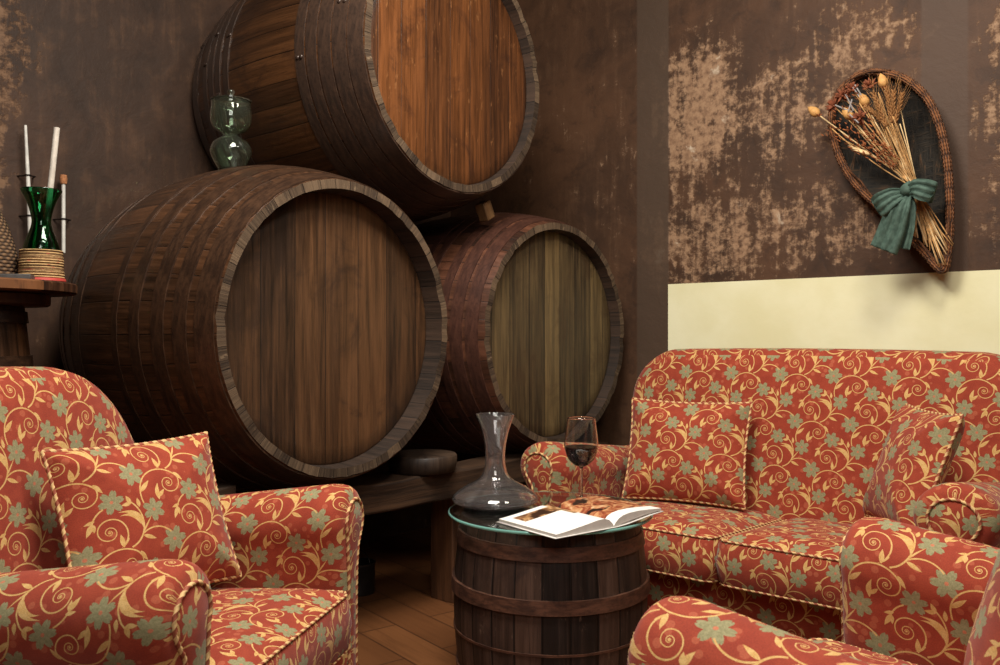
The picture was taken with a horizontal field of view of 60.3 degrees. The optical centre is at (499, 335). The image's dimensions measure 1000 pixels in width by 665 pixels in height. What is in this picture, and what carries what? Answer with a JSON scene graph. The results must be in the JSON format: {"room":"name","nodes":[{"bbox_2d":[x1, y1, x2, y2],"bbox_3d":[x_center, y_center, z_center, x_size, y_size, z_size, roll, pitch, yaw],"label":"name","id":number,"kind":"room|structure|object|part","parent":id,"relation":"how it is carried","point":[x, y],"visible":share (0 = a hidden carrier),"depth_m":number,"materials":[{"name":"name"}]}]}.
{"room":"wine cellar lounge","nodes":[
{"label":"wine cellar lounge","id":0,"kind":"room"},
{"bbox_2d":[0,0,450,542],"bbox_3d":[-2.053,-0.670,3.016,0.100,3.500,5.520,0,0,41],"label":"wall","id":1,"kind":"structure","parent":0,"point":[115,77],"depth_m":3.45,"materials":[{"name":"brown paint"}]},
{"bbox_2d":[17,125,35,231],"bbox_3d":[-1.768,-0.517,3.229,0.060,0.536,0.066,0,0,41],"label":"tube","id":2,"kind":"object","parent":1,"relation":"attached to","point":[27,168],"visible":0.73,"depth_m":3.20,"materials":[{"name":"white glass"}]},
{"bbox_2d":[53,175,70,252],"bbox_3d":[-1.686,-0.469,3.324,0.060,0.299,0.060,0,0,41],"label":"tube","id":3,"kind":"object","parent":1,"relation":"attached to","point":[63,178],"visible":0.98,"depth_m":3.30,"materials":[{"name":"white glass"}]},
{"bbox_2d":[357,526,456,664],"bbox_3d":[0.141,1.130,1.142,5.870,0.100,5.520,0,0,41],"label":"floor","id":4,"kind":"structure","parent":0,"point":[400,623],"depth_m":3.36,"materials":[{"name":"brown wood"}]},
{"bbox_2d":[0,277,76,366],"bbox_3d":[-1.639,0.458,2.600,0.650,1.244,0.650,0,0,41],"label":"bar table","id":5,"kind":"object","parent":4,"relation":"on","point":[16,294],"visible":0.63,"depth_m":2.56,"materials":[{"name":"brown wood"}]},
{"bbox_2d":[0,210,18,273],"bbox_3d":[-1.582,-0.336,2.620,0.203,0.347,0.203,0,0,41],"label":"demijohn","id":6,"kind":"object","parent":5,"relation":"on","point":[9,260],"visible":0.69,"depth_m":2.61,"materials":[{"name":"wicker"}]},
{"bbox_2d":[0,274,34,278],"bbox_3d":[-1.440,-0.172,2.525,0.121,0.018,0.076,0,0,-19],"label":"book","id":7,"kind":"object","parent":5,"relation":"on","point":[25,276],"depth_m":2.50,"materials":[{"name":"grey paper"}]},
{"bbox_2d":[18,186,65,281],"bbox_3d":[-1.410,-0.307,2.645,0.138,0.286,0.138,0,0,41],"label":"carafe","id":8,"kind":"object","parent":5,"relation":"on","point":[40,256],"visible":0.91,"depth_m":2.61,"materials":[{"name":"glass"}]},
{"bbox_3d":[-1.410,-0.313,2.645,0.116,0.274,0.116,0,0,40],"label":"glass","id":9,"kind":"part","parent":8,"relation":"part of","materials":[{"name":"green glass"}]},
{"bbox_2d":[47,127,59,187],"bbox_3d":[-1.393,-0.414,2.655,0.063,0.462,0.019,0,0,-17],"label":"candle","id":10,"kind":"object","parent":8,"relation":"in","point":[56,131],"visible":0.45,"depth_m":2.65,"materials":[{"name":"white wax"}]},
{"bbox_2d":[0,366,363,664],"bbox_3d":[-0.849,0.578,1.986,0.868,1.005,1.009,0,0,11],"label":"armchair","id":11,"kind":"object","parent":4,"relation":"on","point":[294,601],"visible":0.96,"depth_m":1.94,"materials":[{"name":"fabric"}]},
{"bbox_3d":[-1.145,0.438,2.046,0.265,0.725,0.850,0,0,11],"label":"backrest","id":12,"kind":"part","parent":11,"relation":"part of","materials":[{"name":"fabric"}]},
{"bbox_3d":[-0.888,0.690,1.585,0.700,0.581,0.209,0,0,11],"label":"arm","id":13,"kind":"part","parent":11,"relation":"part of","materials":[{"name":"fabric"}]},
{"bbox_2d":[40,431,241,583],"bbox_3d":[-0.851,0.440,2.081,0.189,0.370,0.452,0,0,34],"label":"throw pillow","id":14,"kind":"object","parent":11,"relation":"on","point":[159,499],"visible":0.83,"depth_m":2.02,"materials":[{"name":"fabric"}]},
{"bbox_3d":[-0.542,0.708,1.518,0.007,0.543,0.119,0,0,11],"label":"panel","id":15,"kind":"part","parent":11,"relation":"part of","materials":[{"name":"fabric"}]},
{"bbox_2d":[210,588,351,664],"bbox_3d":[-0.723,0.725,1.964,0.612,0.198,0.601,0,0,11],"label":"seat cushion","id":16,"kind":"object","parent":11,"relation":"on","point":[250,626],"depth_m":1.95,"materials":[{"name":"fabric"}]},
{"bbox_3d":[-0.736,0.690,2.371,0.700,0.581,0.209,0,0,11],"label":"arm","id":17,"kind":"part","parent":11,"relation":"part of","materials":[{"name":"fabric"}]},
{"bbox_3d":[-0.390,0.708,2.304,0.007,0.543,0.119,0,0,11],"label":"panel","id":18,"kind":"part","parent":11,"relation":"part of","materials":[{"name":"fabric"}]},
{"bbox_2d":[358,549,375,596],"bbox_3d":[-0.590,0.989,3.621,0.134,0.183,0.132,0,0,41],"label":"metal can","id":19,"kind":"object","parent":4,"relation":"on","point":[366,566],"visible":0.54,"depth_m":3.58,"materials":[{"name":"metal"}]},
{"bbox_2d":[430,499,458,603],"bbox_3d":[-0.197,0.862,3.555,0.133,0.443,0.135,0,0,41],"label":"support post","id":20,"kind":"object","parent":4,"relation":"on","point":[444,528],"visible":0.5,"depth_m":3.50,"materials":[{"name":"brown wood"}]},
{"bbox_2d":[335,442,608,514],"bbox_3d":[-0.256,0.581,3.405,0.179,0.128,2.240,0,0,41],"label":"stand","id":21,"kind":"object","parent":20,"relation":"on","point":[387,491],"depth_m":3.22,"materials":[{"name":"brown wood"}]},
{"bbox_2d":[217,483,235,494],"bbox_3d":[-0.903,0.492,2.639,0.129,0.063,0.134,0,0,35],"label":"chock","id":22,"kind":"object","parent":21,"relation":"on","point":[223,489],"visible":0.1,"depth_m":2.63,"materials":[{"name":"brown wood"}]},
{"bbox_2d":[58,165,447,491],"bbox_3d":[-0.890,-0.025,3.161,0.990,1.169,1.169,0,0,39],"label":"wine cask","id":23,"kind":"object","parent":21,"relation":"on","point":[294,317],"visible":0.89,"depth_m":2.76,"materials":[{"name":"brown wood"}]},
{"bbox_2d":[210,89,251,169],"bbox_3d":[-0.991,-0.759,3.167,0.150,0.299,0.150,0,0,41],"label":"glass jar","id":24,"kind":"object","parent":23,"relation":"on","point":[230,114],"visible":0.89,"depth_m":3.11,"materials":[{"name":"glass"}]},
{"bbox_3d":[-0.991,-0.886,3.167,0.146,0.046,0.146,0,0,40],"label":"lid","id":25,"kind":"part","parent":24,"relation":"part of","materials":[{"name":"green glass"}]},
{"bbox_2d":[192,0,538,221],"bbox_3d":[-0.582,-1.055,3.729,1.140,1.168,1.167,0,0,41],"label":"wine cask","id":26,"kind":"object","parent":23,"relation":"on","point":[431,106],"visible":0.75,"depth_m":3.28,"materials":[{"name":"brown wood"}]},
{"bbox_2d":[387,449,456,474],"bbox_3d":[-0.302,0.489,3.342,0.270,0.066,0.270,0,0,41],"label":"chock","id":27,"kind":"object","parent":21,"relation":"on","point":[411,461],"visible":0.94,"depth_m":3.24,"materials":[{"name":"brown wood"}]},
{"bbox_2d":[409,212,623,455],"bbox_3d":[-0.110,-0.008,4.101,1.020,1.132,1.133,0,0,42],"label":"wine cask","id":28,"kind":"object","parent":21,"relation":"on","point":[535,321],"visible":0.62,"depth_m":3.70,"materials":[{"name":"brown wood"}]},
{"bbox_2d":[475,200,494,221],"bbox_3d":[-0.064,-0.527,3.621,0.054,0.088,0.077,0,0,40],"label":"block","id":29,"kind":"object","parent":28,"relation":"on","point":[484,209],"visible":1,"depth_m":3.60,"materials":[{"name":"brown wood"}]},
{"bbox_2d":[451,523,649,664],"bbox_3d":[0.155,0.815,2.670,0.613,0.530,0.613,0,0,41],"label":"table","id":30,"kind":"object","parent":4,"relation":"on","point":[519,599],"visible":0.74,"depth_m":2.41,"materials":[{"name":"brown wood"}]},
{"bbox_2d":[448,491,652,535],"bbox_3d":[0.155,0.543,2.670,0.632,0.010,0.632,0,0,41],"label":"disc","id":31,"kind":"object","parent":30,"relation":"on","point":[483,520],"visible":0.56,"depth_m":2.58,"materials":[{"name":"clear glass"}]},
{"bbox_2d":[452,412,537,510],"bbox_3d":[-0.015,0.392,2.715,0.273,0.292,0.273,0,0,41],"label":"decanter","id":32,"kind":"object","parent":31,"relation":"on","point":[495,490],"visible":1,"depth_m":2.67,"materials":[{"name":"clear glass"}]},
{"bbox_2d":[497,496,662,538],"bbox_3d":[0.235,0.520,2.504,0.421,0.035,0.258,0,0,-37],"label":"open book","id":33,"kind":"object","parent":31,"relation":"on","point":[583,515],"visible":1,"depth_m":2.46,"materials":[{"name":"white paper"}]},
{"bbox_2d":[564,416,597,497],"bbox_3d":[0.260,0.399,2.753,0.109,0.277,0.109,0,0,41],"label":"wine glass","id":34,"kind":"object","parent":31,"relation":"on","point":[581,437],"visible":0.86,"depth_m":2.71,"materials":[{"name":"clear glass"}]},
{"bbox_2d":[520,348,999,642],"bbox_3d":[0.942,0.564,3.065,1.632,1.032,0.837,0,0,41],"label":"sofa","id":35,"kind":"object","parent":4,"relation":"on","point":[821,419],"visible":0.5,"depth_m":3.00,"materials":[{"name":"fabric"}]},
{"bbox_3d":[0.142,0.708,3.209,0.129,0.543,0.007,0,0,40],"label":"panel","id":36,"kind":"part","parent":35,"relation":"part of","materials":[{"name":"fabric"}]},
{"bbox_3d":[0.370,0.690,3.478,0.226,0.581,0.700,0,0,40],"label":"arm","id":37,"kind":"part","parent":35,"relation":"part of","materials":[{"name":"fabric"}]},
{"bbox_2d":[621,397,752,509],"bbox_3d":[0.713,0.441,3.299,0.481,0.389,0.180,0,0,29],"label":"throw pillow","id":38,"kind":"object","parent":35,"relation":"on","point":[695,452],"visible":0.99,"depth_m":3.24,"materials":[{"name":"fabric"}]},
{"bbox_2d":[633,499,777,580],"bbox_3d":[0.649,0.725,3.167,0.601,0.198,0.612,0,0,40],"label":"seat cushion","id":39,"kind":"object","parent":35,"relation":"on","point":[683,541],"depth_m":2.89,"materials":[{"name":"fabric"}]},
{"bbox_3d":[0.963,0.890,3.077,1.230,0.180,0.660,0,0,40],"label":"seat","id":40,"kind":"part","parent":35,"relation":"part of","materials":[{"name":"fabric"}]},
{"bbox_2d":[716,517,851,607],"bbox_3d":[1.101,0.725,2.781,0.601,0.198,0.612,0,0,40],"label":"seat cushion","id":41,"kind":"object","parent":35,"relation":"on","point":[792,561],"depth_m":2.65,"materials":[{"name":"fabric"}]},
{"bbox_3d":[1.167,0.424,3.247,1.520,0.752,0.268,0,0,40],"label":"backrest","id":42,"kind":"part","parent":35,"relation":"part of","materials":[{"name":"fabric"}]},
{"bbox_2d":[863,403,964,525],"bbox_3d":[1.305,0.422,2.734,0.189,0.386,0.411,0,0,3],"label":"throw pillow","id":43,"kind":"object","parent":35,"relation":"on","point":[920,447],"visible":0.74,"depth_m":2.62,"materials":[{"name":"fabric"}]},
{"bbox_3d":[1.210,0.708,2.297,0.129,0.543,0.007,0,0,40],"label":"panel","id":44,"kind":"part","parent":35,"relation":"part of","materials":[{"name":"fabric"}]},
{"bbox_3d":[1.439,0.690,2.565,0.226,0.581,0.700,0,0,40],"label":"arm","id":45,"kind":"part","parent":35,"relation":"part of","materials":[{"name":"fabric"}]},
{"bbox_2d":[627,517,999,664],"bbox_3d":[0.797,0.578,1.366,0.868,1.005,1.009,0,0,43],"label":"armchair","id":46,"kind":"object","parent":4,"relation":"on","point":[910,594],"visible":0.97,"depth_m":1.71,"materials":[{"name":"fabric"}]},
{"bbox_3d":[0.494,0.690,1.101,0.700,0.581,0.209,0,0,43],"label":"arm","id":47,"kind":"part","parent":46,"relation":"part of","materials":[{"name":"fabric"}]},
{"bbox_2d":[812,640,915,664],"bbox_3d":[0.701,0.725,1.452,0.612,0.198,0.601,0,0,43],"label":"seat cushion","id":48,"kind":"object","parent":46,"relation":"on","point":[874,652],"depth_m":1.76,"materials":[{"name":"fabric"}]},
{"bbox_3d":[1.044,0.690,1.683,0.700,0.581,0.209,0,0,43],"label":"arm","id":49,"kind":"part","parent":46,"relation":"part of","materials":[{"name":"fabric"}]},
{"bbox_2d":[963,550,999,664],"bbox_3d":[0.845,0.416,1.347,0.180,0.414,0.430,0,0,37],"label":"throw pillow","id":50,"kind":"object","parent":46,"relation":"on","point":[983,646],"visible":1,"depth_m":1.27,"materials":[{"name":"fabric"}]},
{"bbox_2d":[451,0,999,484],"bbox_3d":[1.901,-0.670,3.203,5.670,3.500,0.100,0,0,41],"label":"wall","id":51,"kind":"structure","parent":0,"point":[681,138],"depth_m":3.89,"materials":[{"name":"brown paint"}]},
{"bbox_2d":[668,270,999,354],"bbox_3d":[2.410,0.417,2.698,4.240,1.325,0.006,0,0,41],"label":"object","id":52,"kind":"structure","parent":51,"relation":"attached to","point":[960,310],"depth_m":3.54,"materials":[{"name":"beige paint"}]},
{"bbox_2d":[827,68,954,273],"bbox_3d":[1.527,-0.644,3.362,0.471,0.824,0.119,0,0,41],"label":"wall basket","id":53,"kind":"object","parent":51,"relation":"attached to","point":[928,143],"visible":0.66,"depth_m":3.33,"materials":[{"name":"wicker"}]},
{"bbox_2d":[808,71,953,266],"bbox_3d":[1.433,-0.633,3.293,0.529,0.753,0.144,0,0,41],"label":"bouquet","id":54,"kind":"object","parent":53,"relation":"attached to","point":[899,209],"visible":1,"depth_m":3.24,"materials":[{"name":"plant"}]},
{"bbox_3d":[1.303,-0.909,3.387,0.042,0.055,0.055,0,0,-25],"label":"dried flower","id":55,"kind":"part","parent":54,"relation":"part of","materials":[{"name":"red plant"}]},
{"bbox_3d":[1.334,-0.941,3.358,0.066,0.060,0.042,0,0,40],"label":"dried flower","id":56,"kind":"part","parent":54,"relation":"part of","materials":[{"name":"red plant"}]},
{"bbox_3d":[1.365,-0.962,3.338,0.053,0.055,0.058,0,0,-6],"label":"dried flower","id":57,"kind":"part","parent":54,"relation":"part of","materials":[{"name":"plant"}]},
{"bbox_3d":[1.384,-0.844,3.318,0.047,0.064,0.061,0,0,-23],"label":"dried flower","id":58,"kind":"part","parent":54,"relation":"part of","materials":[{"name":"red plant"}]},
{"bbox_3d":[1.414,-0.967,3.297,0.055,0.051,0.053,0,0,40],"label":"dried flower","id":59,"kind":"part","parent":54,"relation":"part of","materials":[{"name":"plant"}]},
{"bbox_3d":[1.440,-0.593,3.323,0.298,0.449,0.027,0,0,30],"label":"stem","id":60,"kind":"part","parent":54,"relation":"part of","materials":[{"name":"plant"}]},
{"bbox_3d":[1.498,-0.663,3.278,0.284,0.587,0.074,0,0,40],"label":"stem","id":61,"kind":"part","parent":54,"relation":"part of","materials":[{"name":"plant"}]},
{"bbox_3d":[1.462,-0.580,3.328,0.460,0.633,0.045,0,0,40],"label":"stem","id":62,"kind":"part","parent":54,"relation":"part of","materials":[{"name":"plant"}]},
{"bbox_3d":[1.471,-0.638,3.300,0.353,0.537,0.074,0,0,40],"label":"stem","id":63,"kind":"part","parent":54,"relation":"part of","materials":[{"name":"plant"}]},
{"bbox_3d":[1.484,-0.655,3.290,0.320,0.571,0.075,0,0,40],"label":"stem","id":64,"kind":"part","parent":54,"relation":"part of","materials":[{"name":"plant"}]},
{"bbox_3d":[1.480,-0.577,3.298,0.327,0.404,0.021,0,0,33],"label":"stem","id":65,"kind":"part","parent":54,"relation":"part of","materials":[{"name":"plant"}]},
{"bbox_3d":[1.474,-0.614,3.305,0.234,0.487,0.067,0,0,40],"label":"stem","id":66,"kind":"part","parent":54,"relation":"part of","materials":[{"name":"plant"}]},
{"bbox_3d":[1.510,-0.607,3.267,0.252,0.475,0.074,0,0,40],"label":"stem","id":67,"kind":"part","parent":54,"relation":"part of","materials":[{"name":"plant"}]},
{"bbox_3d":[1.479,-0.621,3.308,0.293,0.523,0.051,0,0,40],"label":"stem","id":68,"kind":"part","parent":54,"relation":"part of","materials":[{"name":"plant"}]},
{"bbox_3d":[1.504,-0.624,3.275,0.281,0.508,0.069,0,0,40],"label":"stem","id":69,"kind":"part","parent":54,"relation":"part of","materials":[{"name":"plant"}]},
{"bbox_3d":[1.505,-0.571,3.294,0.368,0.616,0.040,0,0,40],"label":"stem","id":70,"kind":"part","parent":54,"relation":"part of","materials":[{"name":"plant"}]},
{"bbox_3d":[1.518,-0.597,3.260,0.259,0.617,0.075,0,0,40],"label":"stem","id":71,"kind":"part","parent":54,"relation":"part of","materials":[{"name":"plant"}]},
{"bbox_3d":[1.518,-0.617,3.256,0.150,0.549,0.080,0,0,40],"label":"stem","id":72,"kind":"part","parent":54,"relation":"part of","materials":[{"name":"plant"}]},
{"bbox_3d":[1.516,-0.590,3.276,0.330,0.578,0.055,0,0,40],"label":"stem","id":73,"kind":"part","parent":54,"relation":"part of","materials":[{"name":"plant"}]},
{"bbox_3d":[1.538,-0.600,3.253,0.185,0.464,0.027,0,0,16],"label":"stem","id":74,"kind":"part","parent":54,"relation":"part of","materials":[{"name":"plant"}]},
{"bbox_3d":[1.530,-0.614,3.246,0.075,0.430,0.080,0,0,40],"label":"stem","id":75,"kind":"part","parent":54,"relation":"part of","materials":[{"name":"plant"}]},
{"bbox_3d":[1.533,-0.644,3.253,0.181,0.575,0.064,0,0,40],"label":"stem","id":76,"kind":"part","parent":54,"relation":"part of","materials":[{"name":"plant"}]},
{"bbox_3d":[1.524,-0.665,3.255,0.214,0.592,0.074,0,0,40],"label":"stem","id":77,"kind":"part","parent":54,"relation":"part of","materials":[{"name":"plant"}]},
{"bbox_3d":[1.529,-0.616,3.248,0.314,0.569,0.080,0,0,40],"label":"stem","id":78,"kind":"part","parent":54,"relation":"part of","materials":[{"name":"plant"}]},
{"bbox_3d":[1.570,-0.603,3.239,0.125,0.397,0.025,0,0,15],"label":"stem","id":79,"kind":"part","parent":54,"relation":"part of","materials":[{"name":"plant"}]},
{"bbox_3d":[1.534,-0.644,3.253,0.144,0.620,0.065,0,0,40],"label":"stem","id":80,"kind":"part","parent":54,"relation":"part of","materials":[{"name":"plant"}]},
{"bbox_3d":[1.534,-0.542,3.248,0.208,0.551,0.072,0,0,40],"label":"stem","id":81,"kind":"part","parent":54,"relation":"part of","materials":[{"name":"plant"}]},
{"bbox_3d":[1.533,-0.575,3.240,0.127,0.431,0.085,0,0,40],"label":"stem","id":82,"kind":"part","parent":54,"relation":"part of","materials":[{"name":"plant"}]},
{"bbox_3d":[1.526,-0.627,3.280,0.188,0.560,0.008,0,0,30],"label":"stem","id":83,"kind":"part","parent":54,"relation":"part of","materials":[{"name":"plant"}]},
{"bbox_3d":[1.546,-0.631,3.247,0.064,0.469,0.024,0,0,-2],"label":"stem","id":84,"kind":"part","parent":54,"relation":"part of","materials":[{"name":"plant"}]},
{"bbox_3d":[1.544,-0.580,3.242,0.091,0.441,0.067,0,0,40],"label":"stem","id":85,"kind":"part","parent":54,"relation":"part of","materials":[{"name":"plant"}]},
{"bbox_3d":[1.535,-0.606,3.252,0.278,0.581,0.065,0,0,40],"label":"stem","id":86,"kind":"part","parent":54,"relation":"part of","materials":[{"name":"plant"}]},
{"bbox_3d":[1.542,-0.557,3.256,0.218,0.600,0.048,0,0,40],"label":"stem","id":87,"kind":"part","parent":54,"relation":"part of","materials":[{"name":"plant"}]},
{"bbox_3d":[1.546,-0.654,3.244,0.209,0.544,0.063,0,0,40],"label":"stem","id":88,"kind":"part","parent":54,"relation":"part of","materials":[{"name":"plant"}]},
{"bbox_3d":[1.553,-0.590,3.240,0.137,0.461,0.059,0,0,40],"label":"stem","id":89,"kind":"part","parent":54,"relation":"part of","materials":[{"name":"plant"}]},
{"bbox_3d":[1.562,-0.580,3.244,0.180,0.442,0.022,0,0,22],"label":"stem","id":90,"kind":"part","parent":54,"relation":"part of","materials":[{"name":"plant"}]},
{"bbox_3d":[1.540,-0.615,3.237,0.197,0.506,0.081,0,0,40],"label":"stem","id":91,"kind":"part","parent":54,"relation":"part of","materials":[{"name":"plant"}]},
{"bbox_3d":[1.555,-0.583,3.231,0.142,0.446,0.070,0,0,40],"label":"stem","id":92,"kind":"part","parent":54,"relation":"part of","materials":[{"name":"plant"}]},
{"bbox_3d":[1.568,-0.575,3.234,0.202,0.496,0.049,0,0,40],"label":"stem","id":93,"kind":"part","parent":54,"relation":"part of","materials":[{"name":"plant"}]},
{"bbox_3d":[1.561,-0.602,3.248,0.272,0.527,0.007,0,0,34],"label":"stem","id":94,"kind":"part","parent":54,"relation":"part of","materials":[{"name":"plant"}]}
]}

